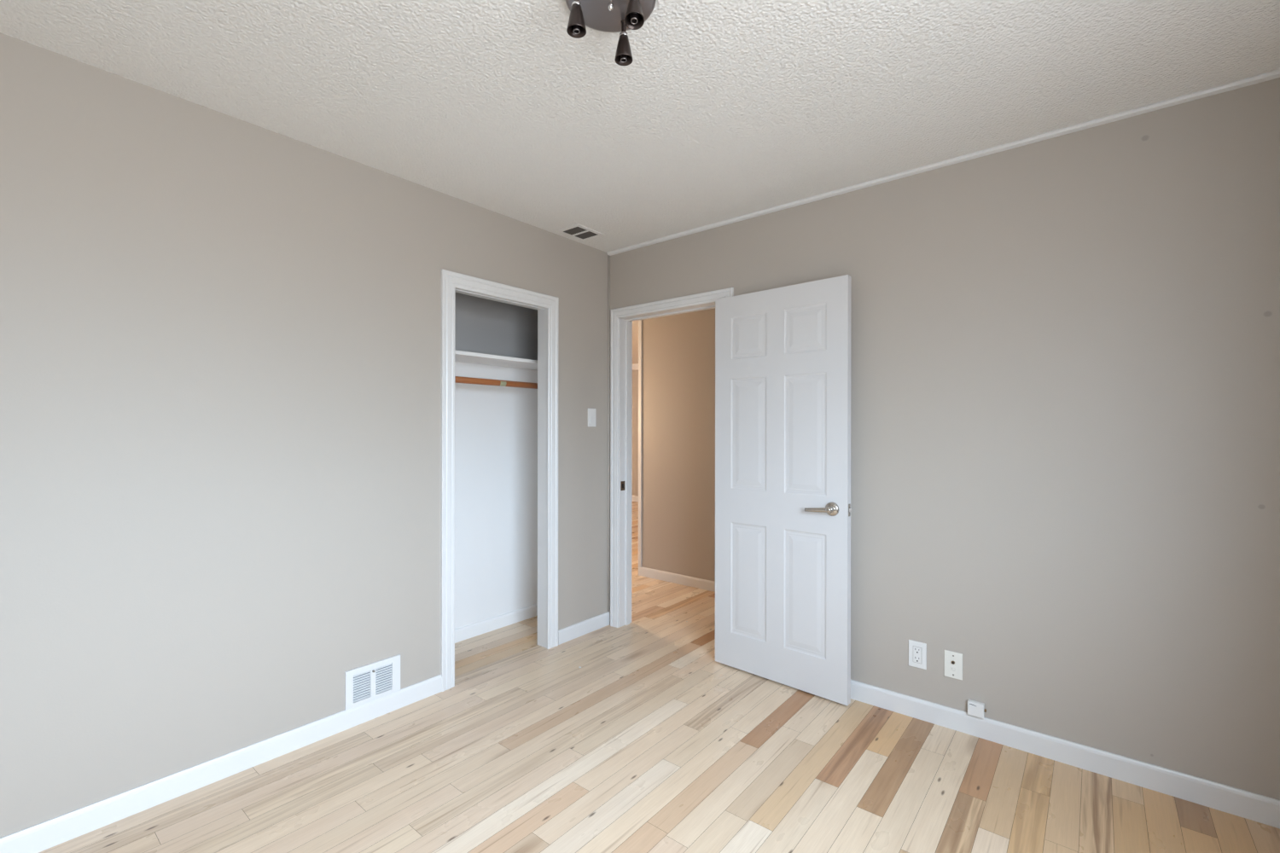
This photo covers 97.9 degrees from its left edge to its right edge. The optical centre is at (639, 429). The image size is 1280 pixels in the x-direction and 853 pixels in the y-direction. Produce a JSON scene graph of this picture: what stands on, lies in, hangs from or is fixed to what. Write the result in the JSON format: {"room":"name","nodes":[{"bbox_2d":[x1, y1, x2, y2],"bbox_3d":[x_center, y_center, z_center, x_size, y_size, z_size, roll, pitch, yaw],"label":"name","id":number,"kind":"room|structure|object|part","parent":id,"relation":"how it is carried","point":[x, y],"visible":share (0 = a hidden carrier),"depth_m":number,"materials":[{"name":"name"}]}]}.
{"room":"empty bedroom","nodes":[
{"label":"empty bedroom","id":0,"kind":"room"},
{"bbox_2d":[0,32,607,837],"bbox_3d":[-1.381,0.058,2.298,0.085,2.440,3.600,0,0,39],"label":"wall","id":1,"kind":"structure","parent":0,"point":[220,333],"depth_m":2.01,"materials":[{"name":"beige paint"}]},
{"bbox_2d":[0,674,441,852],"bbox_3d":[-1.730,1.237,1.798,0.012,0.081,2.386,0,0,39],"label":"baseboard","id":2,"kind":"structure","parent":1,"relation":"attached to","point":[40,837],"depth_m":1.98,"materials":[{"name":"white paint"}]},
{"bbox_2d":[344,654,400,710],"bbox_3d":[-1.176,1.116,2.465,0.022,0.162,0.241,0,0,39],"label":"air vent","id":3,"kind":"object","parent":1,"relation":"in","point":[369,683],"visible":1,"depth_m":2.46,"materials":[{"name":"white metal"}]},
{"bbox_2d":[440,268,558,692],"bbox_3d":[-0.763,0.248,3.039,0.106,2.062,0.758,0,0,39],"label":"trim","id":4,"kind":"structure","parent":1,"relation":"attached to","point":[451,282],"depth_m":3.10,"materials":[{"name":"white paint"}]},
{"bbox_2d":[558,611,610,645],"bbox_3d":[-0.346,1.238,3.485,0.012,0.083,0.448,0,0,39],"label":"baseboard","id":5,"kind":"structure","parent":1,"relation":"attached to","point":[567,634],"depth_m":3.47,"materials":[{"name":"white paint"}]},
{"bbox_2d":[587,408,596,426],"bbox_3d":[-0.304,-0.076,3.536,0.010,0.116,0.072,0,0,39],"label":"light switch","id":6,"kind":"object","parent":1,"relation":"attached to","point":[591,412],"visible":1,"depth_m":3.53,"materials":[{"name":"white plastic"}]},
{"bbox_2d":[454,292,537,629],"bbox_3d":[-1.082,0.059,3.462,0.100,2.440,1.420,0,0,39],"label":"wall","id":7,"kind":"structure","parent":0,"point":[496,427],"depth_m":3.58,"materials":[{"name":"grey paint"}]},
{"bbox_2d":[454,604,537,643],"bbox_3d":[-1.041,1.240,3.426,0.012,0.078,1.408,0,0,39],"label":"baseboard","id":8,"kind":"structure","parent":7,"relation":"attached to","point":[490,625],"depth_m":3.56,"materials":[{"name":"white paint"}]},
{"bbox_2d":[631,370,638,496],"bbox_3d":[0.458,0.061,9.519,5.600,2.440,0.100,0,0,39],"label":"wall","id":9,"kind":"structure","parent":0,"point":[635,373],"depth_m":9.90,"materials":[{"name":"beige paint"}]},
{"bbox_2d":[631,495,638,502],"bbox_3d":[0.382,1.231,9.508,5.480,0.100,0.012,0,0,39],"label":"baseboard","id":10,"kind":"structure","parent":9,"relation":"attached to","point":[634,498],"depth_m":9.89,"materials":[{"name":"white paint"}]},
{"bbox_2d":[632,363,638,370],"bbox_3d":[0.370,-1.109,9.489,5.480,0.100,0.060,0,0,39],"label":"trim","id":11,"kind":"structure","parent":9,"relation":"attached to","point":[635,367],"depth_m":9.82,"materials":[{"name":"white paint"}]},
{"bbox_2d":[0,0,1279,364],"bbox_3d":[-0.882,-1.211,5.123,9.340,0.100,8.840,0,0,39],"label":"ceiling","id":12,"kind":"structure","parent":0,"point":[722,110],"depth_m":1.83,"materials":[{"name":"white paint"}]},
{"bbox_2d":[556,223,604,241],"bbox_3d":[-0.351,-1.158,3.279,0.180,0.004,0.220,0,0,39],"label":"ceiling vent","id":13,"kind":"object","parent":12,"relation":"in","point":[577,231],"visible":1,"depth_m":3.27,"materials":[{"name":"white metal"}]},
{"bbox_2d":[562,226,586,235],"bbox_3d":[-0.381,-1.159,3.243,0.132,0.003,0.078,0,0,39],"label":"grille","id":14,"kind":"object","parent":13,"relation":"attached to","point":[572,230],"depth_m":3.25,"materials":[{"name":"grey metal"}]},
{"bbox_2d":[574,231,597,238],"bbox_3d":[-0.321,-1.159,3.316,0.132,0.003,0.078,0,0,39],"label":"grille","id":15,"kind":"object","parent":13,"relation":"attached to","point":[583,235],"depth_m":3.32,"materials":[{"name":"grey metal"}]},
{"bbox_2d":[565,0,656,65],"bbox_3d":[-0.076,-1.092,1.481,0.247,0.137,0.242,0,0,39],"label":"ceiling light","id":16,"kind":"object","parent":12,"relation":"attached to","point":[602,15],"visible":1,"depth_m":1.50,"materials":[{"name":"grey metal"}]},
{"bbox_2d":[566,3,586,38],"bbox_3d":[-0.164,-1.064,1.443,0.050,0.068,0.050,0,0,39],"label":"socket","id":17,"kind":"object","parent":16,"relation":"attached to","point":[576,26],"depth_m":1.43,"materials":[{"name":"grey metal"}]},
{"bbox_2d":[572,24,580,33],"bbox_3d":[-0.164,-1.059,1.443,0.021,0.054,0.021,0,0,39],"label":"bulb socket","id":18,"kind":"object","parent":16,"relation":"attached to","point":[576,28],"depth_m":1.44,"materials":[{"name":"silver"}]},
{"bbox_3d":[-0.045,-1.120,1.549,0.017,0.040,0.017,0,0,39],"label":"stem","id":19,"kind":"part","parent":16,"relation":"part of","materials":[{"name":"brown metal"}]},
{"bbox_2d":[614,34,632,65],"bbox_3d":[-0.045,-1.060,1.549,0.050,0.068,0.050,0,0,39],"label":"socket","id":20,"kind":"object","parent":16,"relation":"attached to","point":[623,55],"depth_m":1.54,"materials":[{"name":"grey metal"}]},
{"bbox_2d":[620,54,627,61],"bbox_3d":[-0.045,-1.055,1.549,0.021,0.054,0.021,0,0,39],"label":"bulb socket","id":21,"kind":"object","parent":16,"relation":"attached to","point":[623,57],"depth_m":1.54,"materials":[{"name":"silver"}]},
{"bbox_2d":[629,11,638,23],"bbox_3d":[-0.014,-1.054,1.406,0.021,0.054,0.021,-10,-15,38],"label":"bulb socket","id":22,"kind":"object","parent":16,"relation":"attached to","point":[633,15],"depth_m":1.40,"materials":[{"name":"silver"}]},
{"bbox_2d":[624,0,644,29],"bbox_3d":[-0.014,-1.059,1.401,0.050,0.072,0.050,0,0,39],"label":"socket","id":23,"kind":"object","parent":16,"relation":"attached to","point":[634,20],"depth_m":1.40,"materials":[{"name":"grey metal"}]},
{"bbox_2d":[38,501,1279,852],"bbox_3d":[-0.885,1.294,5.123,9.100,0.030,8.600,0,0,39],"label":"floor","id":24,"kind":"structure","parent":0,"point":[655,744],"depth_m":2.02,"materials":[{"name":"brown wood"}]},
{"bbox_2d":[641,308,715,581],"bbox_3d":[1.474,0.062,3.765,3.732,2.440,0.120,0,0,39],"label":"wall","id":25,"kind":"structure","parent":0,"point":[678,351],"depth_m":4.64,"materials":[{"name":"beige paint"}]},
{"bbox_2d":[638,320,642,567],"bbox_3d":[0.001,0.021,4.888,0.034,2.362,0.012,0,0,39],"label":"trim","id":26,"kind":"structure","parent":25,"relation":"attached to","point":[640,322],"depth_m":4.88,"materials":[{"name":"white paint"}]},
{"bbox_2d":[638,566,715,592],"bbox_3d":[1.430,1.243,3.714,3.732,0.078,0.012,0,0,39],"label":"baseboard","id":27,"kind":"structure","parent":25,"relation":"attached to","point":[709,585],"depth_m":4.62,"materials":[{"name":"white paint"}]},
{"bbox_2d":[609,77,1279,800],"bbox_3d":[-1.290,0.058,4.628,9.100,2.440,0.120,0,0,39],"label":"wall","id":28,"kind":"structure","parent":0,"point":[1065,349],"depth_m":2.14,"materials":[{"name":"beige paint"}]},
{"bbox_2d":[607,255,610,611],"bbox_3d":[-0.206,0.018,3.657,0.015,2.352,0.015,0,0,39],"label":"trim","id":29,"kind":"structure","parent":28,"relation":"attached to","point":[608,256],"depth_m":3.65,"materials":[{"name":"beige paint"}]},
{"bbox_2d":[620,481,625,490],"bbox_3d":[-0.112,0.366,3.627,0.002,0.060,0.044,0,0,39],"label":"strike plate","id":30,"kind":"object","parent":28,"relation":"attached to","point":[622,483],"visible":1,"depth_m":3.63,"materials":[{"name":"silver metal"}]},
{"bbox_2d":[610,287,733,628],"bbox_3d":[0.200,0.249,3.399,0.905,2.063,0.143,0,0,39],"label":"trim","id":31,"kind":"structure","parent":28,"relation":"attached to","point":[621,319],"depth_m":3.61,"materials":[{"name":"white paint"}]},
{"bbox_2d":[715,274,852,705],"bbox_3d":[0.687,0.279,2.805,0.748,1.984,0.094,0,0,43],"label":"door","id":32,"kind":"structure","parent":28,"relation":"in","point":[783,510],"depth_m":2.78,"materials":[{"name":"white paint"}]},
{"bbox_3d":[0.834,0.375,2.614,0.128,0.030,0.014,0,0,43],"label":"lever","id":33,"kind":"part","parent":32,"relation":"part of","materials":[{"name":"silver metal"}]},
{"bbox_3d":[0.969,0.372,2.577,0.002,0.058,0.024,0,0,42],"label":"latch plate","id":34,"kind":"part","parent":32,"relation":"part of","materials":[{"name":"silver metal"}]},
{"bbox_2d":[908,640,926,669],"bbox_3d":[1.233,1.001,2.475,0.073,0.116,0.009,0,0,39],"label":"power outlet","id":35,"kind":"object","parent":28,"relation":"attached to","point":[917,651],"visible":1,"depth_m":2.47,"materials":[{"name":"white plastic"}]},
{"bbox_2d":[913,646,921,663],"bbox_3d":[1.232,1.001,2.474,0.034,0.069,0.003,0,0,39],"label":"receptacle","id":36,"kind":"object","parent":35,"relation":"attached to","point":[916,650],"depth_m":2.47,"materials":[{"name":"white plastic"}]},
{"bbox_2d":[606,69,1279,255],"bbox_3d":[0.988,-1.149,2.670,3.096,0.019,0.022,0,0,39],"label":"trim","id":37,"kind":"structure","parent":28,"relation":"attached to","point":[1273,74],"depth_m":2.27,"materials":[{"name":"white paint"}]},
{"bbox_2d":[943,650,962,680],"bbox_3d":[1.341,1.009,2.385,0.070,0.113,0.011,0,0,39],"label":"cable jack","id":38,"kind":"object","parent":28,"relation":"attached to","point":[952,660],"visible":1,"depth_m":2.38,"materials":[{"name":"white plastic"}]},
{"bbox_2d":[850,680,1279,828],"bbox_3d":[1.347,1.239,2.379,2.167,0.086,0.012,0,0,39],"label":"baseboard","id":39,"kind":"structure","parent":28,"relation":"attached to","point":[1249,805],"depth_m":2.10,"materials":[{"name":"white paint"}]},
{"bbox_2d":[967,699,986,719],"bbox_3d":[1.405,1.167,2.322,0.067,0.058,0.026,0,0,39],"label":"box","id":40,"kind":"object","parent":39,"relation":"on","point":[976,709],"visible":1,"depth_m":2.31,"materials":[{"name":"white plastic"}]},
{"bbox_3d":[-0.947,0.059,3.300,0.515,2.440,1.500,0,0,39],"label":"wall","id":41,"kind":"structure","parent":0,"visible":0},
{"bbox_2d":[455,350,537,370],"bbox_3d":[-0.928,-0.420,3.333,0.300,0.021,1.413,0,0,39],"label":"closet shelf","id":42,"kind":"object","parent":41,"relation":"attached to","point":[462,357],"visible":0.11,"depth_m":3.33,"materials":[{"name":"white paint"}]},
{"bbox_2d":[455,376,537,389],"bbox_3d":[-0.867,-0.278,3.282,0.038,0.037,1.412,0,0,39],"label":"closet rod","id":43,"kind":"object","parent":41,"relation":"attached to","point":[458,379],"visible":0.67,"depth_m":3.28,"materials":[{"name":"brown wood"}]}
]}

